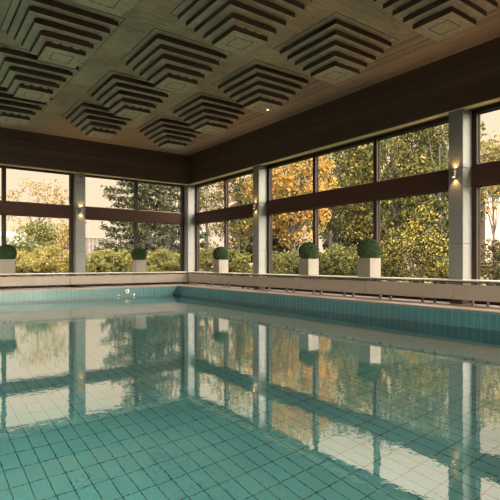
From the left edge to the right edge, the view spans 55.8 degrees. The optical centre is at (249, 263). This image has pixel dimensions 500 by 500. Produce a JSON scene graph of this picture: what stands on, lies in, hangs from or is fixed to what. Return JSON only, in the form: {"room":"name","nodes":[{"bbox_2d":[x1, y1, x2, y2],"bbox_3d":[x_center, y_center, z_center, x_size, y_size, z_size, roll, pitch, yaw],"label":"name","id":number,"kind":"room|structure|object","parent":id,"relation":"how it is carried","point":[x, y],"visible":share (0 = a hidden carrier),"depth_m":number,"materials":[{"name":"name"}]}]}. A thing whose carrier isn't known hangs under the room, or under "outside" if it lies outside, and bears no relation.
{"room":"indoor swimming pool","nodes":[
{"label":"indoor swimming pool","id":0,"kind":"room"},
{"bbox_2d":[73,173,84,286],"bbox_3d":[-5.772,-1.101,15.885,0.300,3.797,0.500,0,0,-36],"label":"pillar","id":1,"kind":"structure","parent":0,"point":[78,178],"depth_m":15.68,"materials":[{"name":"grey concrete"}]},
{"bbox_2d":[0,272,186,275],"bbox_3d":[-8.759,0.346,13.507,16.290,0.052,0.430,0,0,-36],"label":"window ledge","id":2,"kind":"object","parent":1,"relation":"attached to","point":[100,272],"visible":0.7,"depth_m":15.59,"materials":[{"name":"stone"}]},
{"bbox_2d":[0,244,16,273],"bbox_3d":[-7.449,-0.136,14.467,0.557,0.909,0.560,0,0,-13],"label":"potted topiary","id":3,"kind":"object","parent":2,"relation":"on","point":[8,253],"visible":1,"depth_m":14.30,"materials":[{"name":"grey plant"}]},
{"bbox_2d":[0,259,14,273],"bbox_3d":[-7.448,0.099,14.467,0.380,0.440,0.380,0,0,-36],"label":"planter","id":4,"kind":"object","parent":3,"relation":"attached to","point":[7,266],"depth_m":14.31,"materials":[{"name":"beige concrete"}]},
{"bbox_2d":[131,247,146,271],"bbox_3d":[-3.996,-0.136,16.979,0.560,0.909,0.557,0,0,-13],"label":"potted topiary","id":5,"kind":"object","parent":2,"relation":"on","point":[139,254],"visible":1,"depth_m":16.81,"materials":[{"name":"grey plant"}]},
{"bbox_2d":[132,260,145,271],"bbox_3d":[-3.996,0.099,16.979,0.380,0.440,0.380,0,0,-36],"label":"planter","id":6,"kind":"object","parent":5,"relation":"attached to","point":[137,265],"depth_m":16.83,"materials":[{"name":"beige concrete"}]},
{"bbox_2d":[0,286,176,301],"bbox_3d":[-7.614,1.655,13.165,12.560,1.690,0.050,0,0,-36],"label":"wall","id":7,"kind":"structure","parent":0,"point":[5,296],"depth_m":14.82,"materials":[{"name":"tile"}]},
{"bbox_2d":[173,286,180,293],"bbox_3d":[-2.588,1.174,16.647,0.234,0.745,0.234,0,0,-36],"label":"trim","id":8,"kind":"structure","parent":7,"relation":"attached to","point":[177,291],"depth_m":16.69,"materials":[{"name":"teal tile"}]},
{"bbox_2d":[0,127,195,185],"bbox_3d":[-8.777,-3.568,13.710,16.520,1.096,0.520,0,0,-36],"label":"wall","id":9,"kind":"structure","parent":0,"point":[17,147],"depth_m":15.83,"materials":[{"name":"brown wood"}]},
{"bbox_2d":[0,165,73,288],"bbox_3d":[-8.491,-1.111,14.055,6.250,3.817,0.160,0,0,-36],"label":"window","id":10,"kind":"structure","parent":9,"relation":"in","point":[9,208],"depth_m":15.16,"materials":[{"name":"brown metal"}]},
{"bbox_2d":[0,164,187,184],"bbox_3d":[-8.882,-3.010,13.411,16.000,0.020,0.160,0,0,-36],"label":"trim","id":11,"kind":"structure","parent":9,"relation":"attached to","point":[0,164],"depth_m":15.94,"materials":[{"name":"brown wood"}]},
{"bbox_2d":[85,175,183,286],"bbox_3d":[-4.153,-1.111,17.212,3.880,3.817,0.160,0,0,-36],"label":"window","id":12,"kind":"structure","parent":9,"relation":"in","point":[134,215],"depth_m":17.19,"materials":[{"name":"brown wood"}]},
{"bbox_2d":[184,185,195,283],"bbox_3d":[-2.311,-1.101,18.403,0.500,3.797,0.500,0,0,-36],"label":"pillar","id":13,"kind":"structure","parent":0,"point":[189,190],"depth_m":18.16,"materials":[{"name":"grey concrete"}]},
{"bbox_2d":[0,294,499,499],"bbox_3d":[-3.321,1.100,7.224,12.510,0.001,14.610,0,0,-36],"label":"pool water","id":14,"kind":"object","parent":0,"point":[172,396],"visible":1,"depth_m":3.67,"materials":[{"name":"teal liquid"}]},
{"bbox_2d":[0,0,499,155],"bbox_3d":[-3.188,-4.141,6.029,16.520,0.050,19.520,0,0,-36],"label":"ceiling","id":15,"kind":"structure","parent":0,"point":[412,50],"depth_m":9.58,"materials":[{"name":"beige wood"}]},
{"bbox_2d":[0,84,56,125],"bbox_3d":[-5.876,-3.822,11.728,1.650,0.588,1.650,0,0,-36],"label":"ceiling panel","id":16,"kind":"object","parent":15,"relation":"attached to","point":[13,110],"visible":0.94,"depth_m":11.44,"materials":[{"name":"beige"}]},
{"bbox_2d":[0,43,84,102],"bbox_3d":[-4.561,-3.822,9.921,1.650,0.588,1.650,0,0,-36],"label":"ceiling panel","id":17,"kind":"object","parent":15,"relation":"attached to","point":[25,76],"visible":0.97,"depth_m":9.55,"materials":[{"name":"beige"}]},
{"bbox_2d":[0,0,125,68],"bbox_3d":[-3.245,-3.822,8.114,1.650,0.588,1.650,0,0,-36],"label":"ceiling panel","id":18,"kind":"object","parent":15,"relation":"attached to","point":[66,33],"visible":0.98,"depth_m":7.76,"materials":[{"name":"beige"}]},
{"bbox_2d":[62,100,131,138],"bbox_3d":[-4.113,-3.822,13.011,1.650,0.588,1.650,0,0,-36],"label":"ceiling panel","id":19,"kind":"object","parent":15,"relation":"attached to","point":[93,119],"visible":0.88,"depth_m":12.63,"materials":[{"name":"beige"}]},
{"bbox_2d":[74,0,141,16],"bbox_3d":[-1.930,-3.822,6.306,1.650,0.588,1.650,0,0,-36],"label":"ceiling panel","id":20,"kind":"object","parent":15,"relation":"attached to","point":[115,7],"visible":1,"depth_m":6.46,"materials":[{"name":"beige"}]},
{"bbox_2d":[87,70,173,119],"bbox_3d":[-2.798,-3.822,11.204,1.650,0.588,1.650,0,0,-36],"label":"ceiling panel","id":21,"kind":"object","parent":15,"relation":"attached to","point":[125,95],"visible":0.96,"depth_m":10.83,"materials":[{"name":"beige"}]},
{"bbox_2d":[137,116,200,149],"bbox_3d":[-2.350,-3.822,14.293,1.650,0.588,1.650,0,0,-36],"label":"ceiling panel","id":22,"kind":"object","parent":15,"relation":"attached to","point":[168,133],"visible":0.92,"depth_m":13.90,"materials":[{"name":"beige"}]},
{"bbox_2d":[120,28,232,93],"bbox_3d":[-1.483,-3.822,9.396,1.650,0.588,1.650,0,0,-36],"label":"ceiling panel","id":23,"kind":"object","parent":15,"relation":"attached to","point":[172,62],"visible":0.99,"depth_m":9.02,"materials":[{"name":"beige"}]},
{"bbox_2d":[169,92,248,133],"bbox_3d":[-1.035,-3.822,12.486,1.650,0.588,1.650,0,0,-36],"label":"ceiling panel","id":24,"kind":"object","parent":15,"relation":"attached to","point":[207,113],"visible":0.94,"depth_m":12.11,"materials":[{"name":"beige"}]},
{"bbox_2d":[170,0,312,55],"bbox_3d":[-0.168,-3.822,7.589,1.650,0.588,1.650,0,0,-36],"label":"ceiling panel","id":25,"kind":"object","parent":15,"relation":"attached to","point":[240,27],"visible":1,"depth_m":7.35,"materials":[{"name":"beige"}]},
{"bbox_2d":[212,60,313,113],"bbox_3d":[0.280,-3.822,10.679,1.650,0.588,1.650,0,0,-36],"label":"ceiling panel","id":26,"kind":"object","parent":15,"relation":"attached to","point":[258,86],"visible":1,"depth_m":10.31,"materials":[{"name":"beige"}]},
{"bbox_2d":[274,12,397,84],"bbox_3d":[1.595,-3.822,8.872,1.650,0.588,1.650,0,0,-36],"label":"ceiling panel","id":27,"kind":"object","parent":15,"relation":"attached to","point":[334,50],"visible":1,"depth_m":8.51,"materials":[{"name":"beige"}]},
{"bbox_2d":[373,0,499,40],"bbox_3d":[2.910,-3.822,7.065,1.650,0.588,1.650,0,0,-36],"label":"ceiling panel","id":28,"kind":"object","parent":15,"relation":"attached to","point":[437,20],"visible":1,"depth_m":6.94,"materials":[{"name":"beige wood"}]},
{"bbox_2d":[0,284,499,309],"bbox_3d":[-3.312,0.972,6.030,17.020,0.350,19.670,0,0,-36],"label":"floor","id":29,"kind":"structure","parent":0,"point":[483,306],"depth_m":11.66,"materials":[{"name":"tile"}]},
{"bbox_2d":[0,275,69,288],"bbox_3d":[-6.774,0.585,14.802,2.147,0.424,0.122,0,0,-36],"label":"panel","id":30,"kind":"object","parent":29,"relation":"on","point":[47,280],"visible":0.91,"depth_m":14.77,"materials":[{"name":"beige ceramic"}]},
{"bbox_2d":[70,274,132,286],"bbox_3d":[-5.032,0.585,16.070,2.147,0.424,0.122,0,0,-36],"label":"panel","id":31,"kind":"object","parent":29,"relation":"on","point":[113,279],"visible":0.94,"depth_m":15.99,"materials":[{"name":"beige ceramic"}]},
{"bbox_2d":[133,273,186,285],"bbox_3d":[-3.289,0.585,17.338,2.147,0.424,0.122,0,0,-36],"label":"panel","id":32,"kind":"object","parent":29,"relation":"on","point":[170,277],"visible":0.96,"depth_m":17.27,"materials":[{"name":"beige ceramic"}]},
{"bbox_2d":[187,273,216,285],"bbox_3d":[-1.708,0.585,17.089,0.122,0.424,2.147,0,0,-36],"label":"panel","id":33,"kind":"object","parent":29,"relation":"on","point":[192,277],"visible":0.95,"depth_m":16.99,"materials":[{"name":"beige ceramic"}]},
{"bbox_2d":[217,274,254,288],"bbox_3d":[-0.440,0.585,15.346,0.122,0.424,2.147,0,0,-36],"label":"panel","id":34,"kind":"object","parent":29,"relation":"on","point":[242,280],"visible":0.97,"depth_m":15.23,"materials":[{"name":"beige ceramic"}]},
{"bbox_2d":[0,285,499,312],"bbox_3d":[-3.321,0.799,7.224,13.110,0.020,15.210,0,0,-36],"label":"pool coping","id":35,"kind":"object","parent":29,"relation":"on","point":[303,295],"visible":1,"depth_m":11.04,"materials":[{"name":"stone"}]},
{"bbox_2d":[255,276,302,291],"bbox_3d":[0.828,0.585,13.604,0.122,0.424,2.147,0,0,-36],"label":"panel","id":36,"kind":"object","parent":29,"relation":"on","point":[293,283],"visible":0.91,"depth_m":13.48,"materials":[{"name":"beige ceramic"}]},
{"bbox_2d":[303,278,365,296],"bbox_3d":[2.096,0.585,11.861,0.122,0.424,2.147,0,0,-36],"label":"panel","id":37,"kind":"object","parent":29,"relation":"on","point":[321,284],"visible":0.94,"depth_m":11.69,"materials":[{"name":"beige ceramic"}]},
{"bbox_2d":[366,280,452,302],"bbox_3d":[3.364,0.585,10.119,0.122,0.424,2.147,0,0,-36],"label":"panel","id":38,"kind":"object","parent":29,"relation":"on","point":[428,290],"visible":0.98,"depth_m":9.96,"materials":[{"name":"beige ceramic"}]},
{"bbox_2d":[453,283,499,306],"bbox_3d":[4.632,0.585,8.377,0.122,0.424,2.147,0,0,-36],"label":"panel","id":39,"kind":"object","parent":29,"relation":"on","point":[473,292],"visible":0.98,"depth_m":8.82,"materials":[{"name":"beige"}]},
{"bbox_2d":[253,165,266,288],"bbox_3d":[0.381,-1.101,14.704,0.500,3.797,0.310,0,0,-36],"label":"pillar","id":40,"kind":"structure","parent":0,"point":[259,172],"depth_m":14.53,"materials":[{"name":"grey concrete"}]},
{"bbox_2d":[178,286,499,330],"bbox_3d":[1.756,1.655,10.919,0.050,1.690,14.610,0,0,-36],"label":"wall","id":41,"kind":"structure","parent":0,"point":[465,318],"depth_m":9.88,"materials":[{"name":"tile"}]},
{"bbox_2d":[188,37,499,184],"bbox_3d":[3.434,-3.568,10.526,0.520,1.096,19.000,0,0,-36],"label":"wall","id":42,"kind":"structure","parent":0,"point":[470,76],"depth_m":10.96,"materials":[{"name":"brown wood"}]},
{"bbox_2d":[195,170,253,287],"bbox_3d":[-0.840,-1.111,16.586,0.160,3.817,4.170,0,0,-36],"label":"window","id":43,"kind":"structure","parent":42,"relation":"in","point":[225,214],"depth_m":16.58,"materials":[{"name":"brown metal"}]},
{"bbox_2d":[188,97,499,184],"bbox_3d":[3.241,-3.010,10.484,0.160,0.020,19.160,0,0,-36],"label":"trim","id":44,"kind":"structure","parent":42,"relation":"attached to","point":[494,100],"depth_m":11.08,"materials":[{"name":"brown wood"}]},
{"bbox_2d":[266,117,449,301],"bbox_3d":[2.408,-1.111,12.123,0.160,3.817,6.250,0,0,-36],"label":"window","id":45,"kind":"structure","parent":42,"relation":"in","point":[433,182],"depth_m":11.57,"materials":[{"name":"brown wood"}]},
{"bbox_2d":[471,103,499,305],"bbox_3d":[6.262,-1.111,6.827,0.160,3.817,6.250,0,0,-36],"label":"window","id":46,"kind":"structure","parent":42,"relation":"in","point":[485,174],"depth_m":9.26,"materials":[{"name":"brown metal"}]},
{"bbox_2d":[449,109,471,303],"bbox_3d":[4.238,-1.101,9.404,0.500,3.797,0.300,0,0,-36],"label":"pillar","id":47,"kind":"structure","parent":0,"point":[460,121],"depth_m":9.24,"materials":[{"name":"grey concrete"}]},
{"bbox_2d":[187,272,499,283],"bbox_3d":[3.334,0.346,10.366,0.430,0.052,18.860,0,0,-36],"label":"window ledge","id":48,"kind":"object","parent":47,"relation":"attached to","point":[284,275],"visible":1,"depth_m":10.70,"materials":[{"name":"stone"}]},
{"bbox_2d":[213,246,228,272],"bbox_3d":[-1.016,-0.136,16.352,0.560,0.909,0.557,0,0,-13],"label":"potted topiary","id":49,"kind":"object","parent":48,"relation":"on","point":[220,254],"visible":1,"depth_m":16.19,"materials":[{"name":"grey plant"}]},
{"bbox_2d":[213,260,227,272],"bbox_3d":[-1.017,0.099,16.352,0.380,0.440,0.380,0,0,-36],"label":"planter","id":50,"kind":"object","parent":49,"relation":"attached to","point":[219,266],"depth_m":16.21,"materials":[{"name":"beige concrete"}]},
{"bbox_2d":[298,242,318,274],"bbox_3d":[1.590,-0.136,12.771,0.557,0.909,0.560,0,0,-13],"label":"potted topiary","id":51,"kind":"object","parent":48,"relation":"on","point":[308,251],"visible":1,"depth_m":12.60,"materials":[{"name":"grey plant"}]},
{"bbox_2d":[299,259,318,274],"bbox_3d":[1.590,0.099,12.770,0.380,0.440,0.380,0,0,-36],"label":"planter","id":52,"kind":"object","parent":51,"relation":"attached to","point":[306,266],"depth_m":12.63,"materials":[{"name":"beige concrete"}]},
{"bbox_2d":[357,238,380,276],"bbox_3d":[2.802,-0.136,11.105,0.560,0.909,0.557,0,0,-13],"label":"potted topiary","id":53,"kind":"object","parent":48,"relation":"on","point":[368,250],"visible":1,"depth_m":10.94,"materials":[{"name":"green plant"}]},
{"bbox_2d":[357,258,380,276],"bbox_3d":[2.802,0.099,11.105,0.380,0.440,0.380,0,0,-36],"label":"planter","id":54,"kind":"object","parent":53,"relation":"attached to","point":[366,267],"depth_m":10.97,"materials":[{"name":"beige concrete"}]},
{"bbox_2d":[451,170,456,177],"bbox_3d":[3.989,-1.748,9.223,0.116,0.136,0.092,0,0,-36],"label":"wall sconce","id":55,"kind":"object","parent":47,"relation":"attached to","point":[453,172],"visible":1,"depth_m":9.19,"materials":[{"name":"grey metal"}]},
{"label":"outside","id":56,"kind":"structure","parent":0,"visible":0},
{"bbox_2d":[7,265,497,285],"bbox_3d":[-2.366,1.047,18.054,520.000,0.001,520.000,0,0,-36],"label":"ground","id":57,"kind":"structure","parent":56,"point":[482,278],"depth_m":43.98,"materials":[{"name":"green plant"}]},
{"bbox_2d":[6,249,22,276],"bbox_3d":[-15.580,-0.031,31.068,2.233,2.200,2.216,0,0,-36],"label":"shrub","id":58,"kind":"object","parent":57,"relation":"on","point":[20,269],"visible":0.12,"depth_m":30.84,"materials":[{"name":"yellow plant"}]},
{"bbox_2d":[0,230,39,272],"bbox_3d":[-24.611,-1.103,47.000,5.800,4.300,5.300,0,0,0],"label":"house","id":59,"kind":"structure","parent":57,"relation":"on","point":[10,234],"depth_m":46.46,"materials":[{"name":"stone"}]},
{"bbox_2d":[13,251,35,276],"bbox_3d":[-15.285,0.117,31.449,1.786,1.944,2.513,0,0,-15],"label":"shrub","id":60,"kind":"object","parent":57,"relation":"on","point":[21,253],"visible":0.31,"depth_m":30.85,"materials":[{"name":"yellow plant"}]},
{"bbox_2d":[15,249,46,275],"bbox_3d":[-14.365,0.029,31.048,2.062,2.069,2.325,0,0,-36],"label":"shrub","id":61,"kind":"object","parent":57,"relation":"on","point":[26,264],"visible":0.96,"depth_m":30.48,"materials":[{"name":"yellow plant"}]},
{"bbox_2d":[6,220,59,272],"bbox_3d":[-16.596,-1.139,36.087,3.706,4.412,3.732,0,0,-7],"label":"rounded bush","id":62,"kind":"object","parent":57,"relation":"on","point":[42,233],"visible":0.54,"depth_m":35.53,"materials":[{"name":"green plant"}]},
{"bbox_2d":[0,178,86,250],"bbox_3d":[-24.120,-4.353,53.559,8.738,10.811,9.922,0,0,26],"label":"maple tree","id":63,"kind":"object","parent":57,"relation":"on","point":[20,180],"visible":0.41,"depth_m":53.20,"materials":[{"name":"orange plant"}]},
{"bbox_2d":[27,245,61,275],"bbox_3d":[-14.045,-0.088,32.120,2.390,2.312,2.095,0,0,-36],"label":"shrub","id":64,"kind":"object","parent":57,"relation":"on","point":[53,253],"visible":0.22,"depth_m":31.90,"materials":[{"name":"yellow plant"}]},
{"bbox_2d":[37,242,68,275],"bbox_3d":[-13.104,-0.160,31.511,2.364,2.455,2.193,0,0,-36],"label":"shrub","id":65,"kind":"object","parent":57,"relation":"on","point":[54,248],"visible":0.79,"depth_m":31.17,"materials":[{"name":"yellow plant"}]},
{"bbox_2d":[48,221,68,270],"bbox_3d":[-17.500,-1.444,43.981,3.033,5.020,3.168,0,0,32],"label":"rounded bush","id":66,"kind":"object","parent":57,"relation":"on","point":[64,243],"visible":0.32,"depth_m":43.65,"materials":[{"name":"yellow plant"}]},
{"bbox_2d":[51,251,68,275],"bbox_3d":[-12.334,0.111,31.627,1.896,1.913,2.079,0,0,-15],"label":"shrub","id":67,"kind":"object","parent":57,"relation":"on","point":[64,254],"visible":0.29,"depth_m":31.22,"materials":[{"name":"yellow plant"}]},
{"bbox_2d":[85,251,104,275],"bbox_3d":[-10.481,0.114,31.138,1.933,1.958,2.102,0,0,-36],"label":"shrub","id":68,"kind":"object","parent":57,"relation":"on","point":[91,266],"visible":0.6,"depth_m":30.72,"materials":[{"name":"yellow plant"}]},
{"bbox_2d":[88,249,115,275],"bbox_3d":[-9.874,0.062,31.594,2.152,2.006,2.245,0,0,5],"label":"shrub","id":69,"kind":"object","parent":57,"relation":"on","point":[100,256],"visible":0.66,"depth_m":31.02,"materials":[{"name":"yellow plant"}]},
{"bbox_2d":[67,237,145,270],"bbox_3d":[-18.139,-1.128,62.000,10.600,4.350,4.200,0,0,-6],"label":"garden shed","id":70,"kind":"object","parent":57,"relation":"on","point":[90,242],"visible":0.21,"depth_m":59.82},
{"bbox_2d":[96,248,131,274],"bbox_3d":[-9.275,0.013,31.840,2.121,2.112,2.282,0,0,38],"label":"shrub","id":71,"kind":"object","parent":57,"relation":"on","point":[110,251],"visible":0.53,"depth_m":31.46,"materials":[{"name":"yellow plant"}]},
{"bbox_2d":[111,248,132,274],"bbox_3d":[-8.466,0.017,31.973,2.007,2.127,1.998,0,0,30],"label":"shrub","id":72,"kind":"object","parent":57,"relation":"on","point":[122,256],"visible":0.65,"depth_m":31.58,"materials":[{"name":"yellow plant"}]},
{"bbox_2d":[124,254,147,274],"bbox_3d":[-7.969,0.102,32.930,1.892,1.973,2.009,0,0,-6],"label":"shrub","id":73,"kind":"object","parent":57,"relation":"on","point":[130,254],"visible":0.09,"depth_m":32.76,"materials":[{"name":"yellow plant"}]},
{"bbox_2d":[86,180,210,271],"bbox_3d":[-8.702,-6.453,40.453,10.394,15.000,10.591,0,0,-36],"label":"spruce tree","id":74,"kind":"object","parent":57,"relation":"on","point":[145,230],"visible":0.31,"depth_m":38.92,"materials":[{"name":"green plant"}]},
{"bbox_2d":[141,254,162,274],"bbox_3d":[-7.238,0.175,33.366,2.070,1.786,2.466,0,0,-36],"label":"shrub","id":75,"kind":"object","parent":57,"relation":"on","point":[151,258],"visible":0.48,"depth_m":33.20,"materials":[{"name":"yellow plant"}]},
{"bbox_2d":[146,247,169,274],"bbox_3d":[-6.636,-0.048,33.913,1.920,2.220,2.001,0,0,-36],"label":"shrub","id":76,"kind":"object","parent":57,"relation":"on","point":[161,252],"visible":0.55,"depth_m":33.58,"materials":[{"name":"yellow plant"}]},
{"bbox_2d":[156,249,179,273],"bbox_3d":[-5.747,-0.007,34.364,2.184,2.152,2.245,0,0,-36],"label":"shrub","id":77,"kind":"object","parent":57,"relation":"on","point":[174,262],"visible":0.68,"depth_m":34.01,"materials":[{"name":"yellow plant"}]},
{"bbox_2d":[125,183,216,273],"bbox_3d":[-7.897,-6.746,46.854,9.440,15.594,8.700,0,0,-7],"label":"oak tree","id":78,"kind":"object","parent":57,"relation":"on","point":[170,203],"visible":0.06,"depth_m":46.78,"materials":[{"name":"green plant"}]},
{"bbox_2d":[168,253,179,273],"bbox_3d":[-5.099,0.136,35.082,2.058,1.872,1.857,0,0,-5],"label":"shrub","id":79,"kind":"object","parent":57,"relation":"on","point":[175,267],"visible":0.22,"depth_m":34.55,"materials":[{"name":"yellow plant"}]},
{"bbox_2d":[153,230,205,269],"bbox_3d":[-11.925,-2.153,75.000,9.800,6.400,7.800,0,0,0],"label":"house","id":80,"kind":"structure","parent":57,"relation":"on","point":[203,230],"depth_m":71.94,"materials":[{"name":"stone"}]},
{"bbox_2d":[200,245,214,274],"bbox_3d":[-2.494,-0.042,30.035,2.191,2.212,2.039,0,0,-36],"label":"shrub","id":81,"kind":"object","parent":57,"relation":"on","point":[208,258],"visible":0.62,"depth_m":29.54,"materials":[{"name":"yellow plant"}]},
{"bbox_2d":[200,184,233,269],"bbox_3d":[-5.284,-6.050,59.675,6.998,14.202,7.149,0,0,-10],"label":"birch tree","id":82,"kind":"object","parent":57,"relation":"on","point":[208,243],"visible":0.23,"depth_m":59.90,"materials":[{"name":"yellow plant"}]},
{"bbox_2d":[205,258,235,274],"bbox_3d":[-1.796,0.182,30.084,1.781,1.762,1.934,0,0,31],"label":"shrub","id":83,"kind":"object","parent":57,"relation":"on","point":[208,268],"visible":0.09,"depth_m":29.84,"materials":[{"name":"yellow plant"}]},
{"bbox_2d":[201,174,252,271],"bbox_3d":[-1.597,-6.861,51.889,8.028,15.824,7.190,0,0,2],"label":"maple tree","id":84,"kind":"object","parent":57,"relation":"on","point":[239,225],"visible":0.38,"depth_m":51.31,"materials":[{"name":"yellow plant"}]},
{"bbox_2d":[229,247,240,275],"bbox_3d":[-1.308,0.011,30.252,1.771,2.118,2.140,0,0,19],"label":"shrub","id":85,"kind":"object","parent":57,"relation":"on","point":[231,252],"visible":0.2,"depth_m":29.89,"materials":[{"name":"yellow plant"}]},
{"bbox_2d":[229,250,252,275],"bbox_3d":[-0.672,0.105,29.849,1.913,1.928,2.192,0,0,-36],"label":"shrub","id":86,"kind":"object","parent":57,"relation":"on","point":[236,255],"visible":0.59,"depth_m":29.27,"materials":[{"name":"yellow plant"}]},
{"bbox_2d":[230,254,252,276],"bbox_3d":[-0.184,0.196,29.515,1.888,1.747,1.736,0,0,27],"label":"shrub","id":87,"kind":"object","parent":57,"relation":"on","point":[244,267],"visible":0.51,"depth_m":29.11,"materials":[{"name":"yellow plant"}]},
{"bbox_2d":[219,174,304,263],"bbox_3d":[2.373,-6.911,74.639,13.758,15.923,14.082,0,0,44],"label":"oak tree","id":88,"kind":"object","parent":57,"relation":"on","point":[275,245],"visible":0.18,"depth_m":71.92,"materials":[{"name":"green plant"}]},
{"bbox_2d":[272,253,290,277],"bbox_3d":[1.270,0.247,25.693,1.865,1.641,2.010,0,0,-36],"label":"shrub","id":89,"kind":"object","parent":57,"relation":"on","point":[277,255],"visible":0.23,"depth_m":25.01,"materials":[{"name":"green plant"}]},
{"bbox_2d":[272,250,298,277],"bbox_3d":[1.668,0.185,24.969,1.919,1.772,1.990,0,0,-36],"label":"shrub","id":90,"kind":"object","parent":57,"relation":"on","point":[285,256],"visible":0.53,"depth_m":24.38,"materials":[{"name":"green plant"}]},
{"bbox_2d":[274,251,305,278],"bbox_3d":[2.224,0.195,24.828,1.921,1.756,1.650,0,0,7],"label":"shrub","id":91,"kind":"object","parent":57,"relation":"on","point":[295,255],"visible":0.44,"depth_m":24.49,"materials":[{"name":"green plant"}]},
{"bbox_2d":[245,154,338,262],"bbox_3d":[3.062,-4.873,34.078,6.911,11.850,6.904,0,0,-10],"label":"maple tree","id":92,"kind":"object","parent":57,"relation":"on","point":[294,221],"visible":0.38,"depth_m":32.94,"materials":[{"name":"orange plant"}]},
{"bbox_2d":[286,254,303,277],"bbox_3d":[2.827,0.231,25.070,1.960,1.670,2.084,0,0,20],"label":"shrub","id":93,"kind":"object","parent":57,"relation":"on","point":[288,263],"visible":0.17,"depth_m":24.51,"materials":[{"name":"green plant"}]},
{"bbox_2d":[293,249,325,278],"bbox_3d":[3.139,0.064,24.872,1.940,2.013,2.031,0,0,5],"label":"shrub","id":94,"kind":"object","parent":57,"relation":"on","point":[319,249],"visible":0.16,"depth_m":24.30,"materials":[{"name":"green plant"}]},
{"bbox_2d":[306,253,334,278],"bbox_3d":[3.665,0.247,24.631,1.860,1.643,1.738,0,0,11],"label":"shrub","id":95,"kind":"object","parent":57,"relation":"on","point":[320,253],"visible":0.12,"depth_m":24.18,"materials":[{"name":"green plant"}]},
{"bbox_2d":[319,249,336,278],"bbox_3d":[4.063,0.129,24.263,1.946,1.876,2.248,0,0,12],"label":"shrub","id":96,"kind":"object","parent":57,"relation":"on","point":[322,253],"visible":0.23,"depth_m":23.70,"materials":[{"name":"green plant"}]},
{"bbox_2d":[320,244,350,279],"bbox_3d":[4.393,0.052,23.161,1.978,2.084,1.819,0,0,-36],"label":"shrub","id":97,"kind":"object","parent":57,"relation":"on","point":[334,249],"visible":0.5,"depth_m":22.92,"materials":[{"name":"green plant"}]},
{"bbox_2d":[293,144,385,257],"bbox_3d":[9.281,-8.033,51.959,11.132,18.167,11.458,0,0,17],"label":"oak tree","id":98,"kind":"object","parent":57,"relation":"on","point":[346,182],"visible":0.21,"depth_m":50.51,"materials":[{"name":"green plant"}]},
{"bbox_2d":[327,250,357,279],"bbox_3d":[4.780,0.222,23.093,2.163,1.700,2.195,0,0,-36],"label":"shrub","id":99,"kind":"object","parent":57,"relation":"on","point":[339,270],"visible":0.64,"depth_m":22.66,"materials":[{"name":"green plant"}]},
{"bbox_2d":[339,245,357,280],"bbox_3d":[5.062,0.073,23.047,2.022,1.982,1.618,0,0,-26],"label":"shrub","id":100,"kind":"object","parent":57,"relation":"on","point":[350,248],"visible":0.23,"depth_m":22.80,"materials":[{"name":"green plant"}]},
{"bbox_2d":[311,141,403,256],"bbox_3d":[17.151,-8.923,69.669,15.212,19.947,15.994,0,0,-24],"label":"oak tree","id":101,"kind":"object","parent":57,"relation":"on","point":[335,237],"visible":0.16,"depth_m":66.58,"materials":[{"name":"green plant"}]},
{"bbox_2d":[349,267,385,280],"bbox_3d":[5.641,0.161,22.176,1.726,1.822,1.893,0,0,-36],"label":"shrub","id":102,"kind":"object","parent":57,"relation":"on","point":[355,271],"visible":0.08,"depth_m":22.16,"materials":[{"name":"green plant"}]},
{"bbox_2d":[344,126,448,272],"bbox_3d":[14.672,-7.490,47.868,10.533,17.081,11.091,0,0,-33],"label":"oak tree","id":103,"kind":"object","parent":57,"relation":"on","point":[395,213],"visible":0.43,"depth_m":47.00,"materials":[{"name":"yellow plant"}]},
{"bbox_2d":[380,240,415,281],"bbox_3d":[5.959,0.024,19.553,1.900,2.088,1.969,0,0,-36],"label":"bush","id":104,"kind":"object","parent":57,"relation":"on","point":[387,273],"visible":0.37,"depth_m":19.27,"materials":[{"name":"green plant"}]},
{"bbox_2d":[381,205,448,283],"bbox_3d":[6.157,-0.534,17.506,2.464,3.207,2.764,0,0,22],"label":"bush","id":105,"kind":"object","parent":57,"relation":"on","point":[428,248],"visible":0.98,"depth_m":17.30,"materials":[{"name":"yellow plant"}]},
{"bbox_2d":[383,139,481,266],"bbox_3d":[25.009,-8.456,66.099,15.236,19.013,15.684,0,0,-33],"label":"oak tree","id":106,"kind":"object","parent":57,"relation":"on","point":[425,148],"visible":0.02,"depth_m":63.26,"materials":[{"name":"green plant"}]},
{"bbox_2d":[420,254,448,283],"bbox_3d":[7.660,0.295,18.996,1.636,1.550,1.852,0,0,33],"label":"bush","id":107,"kind":"object","parent":57,"relation":"on","point":[437,273],"visible":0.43,"depth_m":18.71,"materials":[{"name":"yellow plant"}]},
{"bbox_2d":[390,121,495,272],"bbox_3d":[18.719,-8.112,46.081,9.952,18.325,9.778,0,0,-36],"label":"oak tree","id":108,"kind":"object","parent":57,"relation":"on","point":[441,196],"visible":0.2,"depth_m":45.25,"materials":[{"name":"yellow plant"}]},
{"bbox_2d":[481,130,499,278],"bbox_3d":[16.145,-3.923,31.049,4.040,9.944,3.976,0,0,-36],"label":"birch tree","id":109,"kind":"object","parent":57,"relation":"on","point":[493,156],"visible":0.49,"depth_m":30.88,"materials":[{"name":"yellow plant"}]},
{"bbox_2d":[481,238,499,285],"bbox_3d":[8.883,0.057,17.015,1.998,2.047,2.271,0,0,33],"label":"rounded bush","id":110,"kind":"object","parent":57,"relation":"on","point":[495,262],"visible":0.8,"depth_m":16.77,"materials":[{"name":"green plant"}]},
{"bbox_2d":[481,189,499,270],"bbox_3d":[36.014,-4.153,62.000,12.400,10.400,6.400,0,0,6],"label":"house","id":111,"kind":"structure","parent":57,"relation":"on","point":[486,232],"depth_m":59.57,"materials":[{"name":"stone"}]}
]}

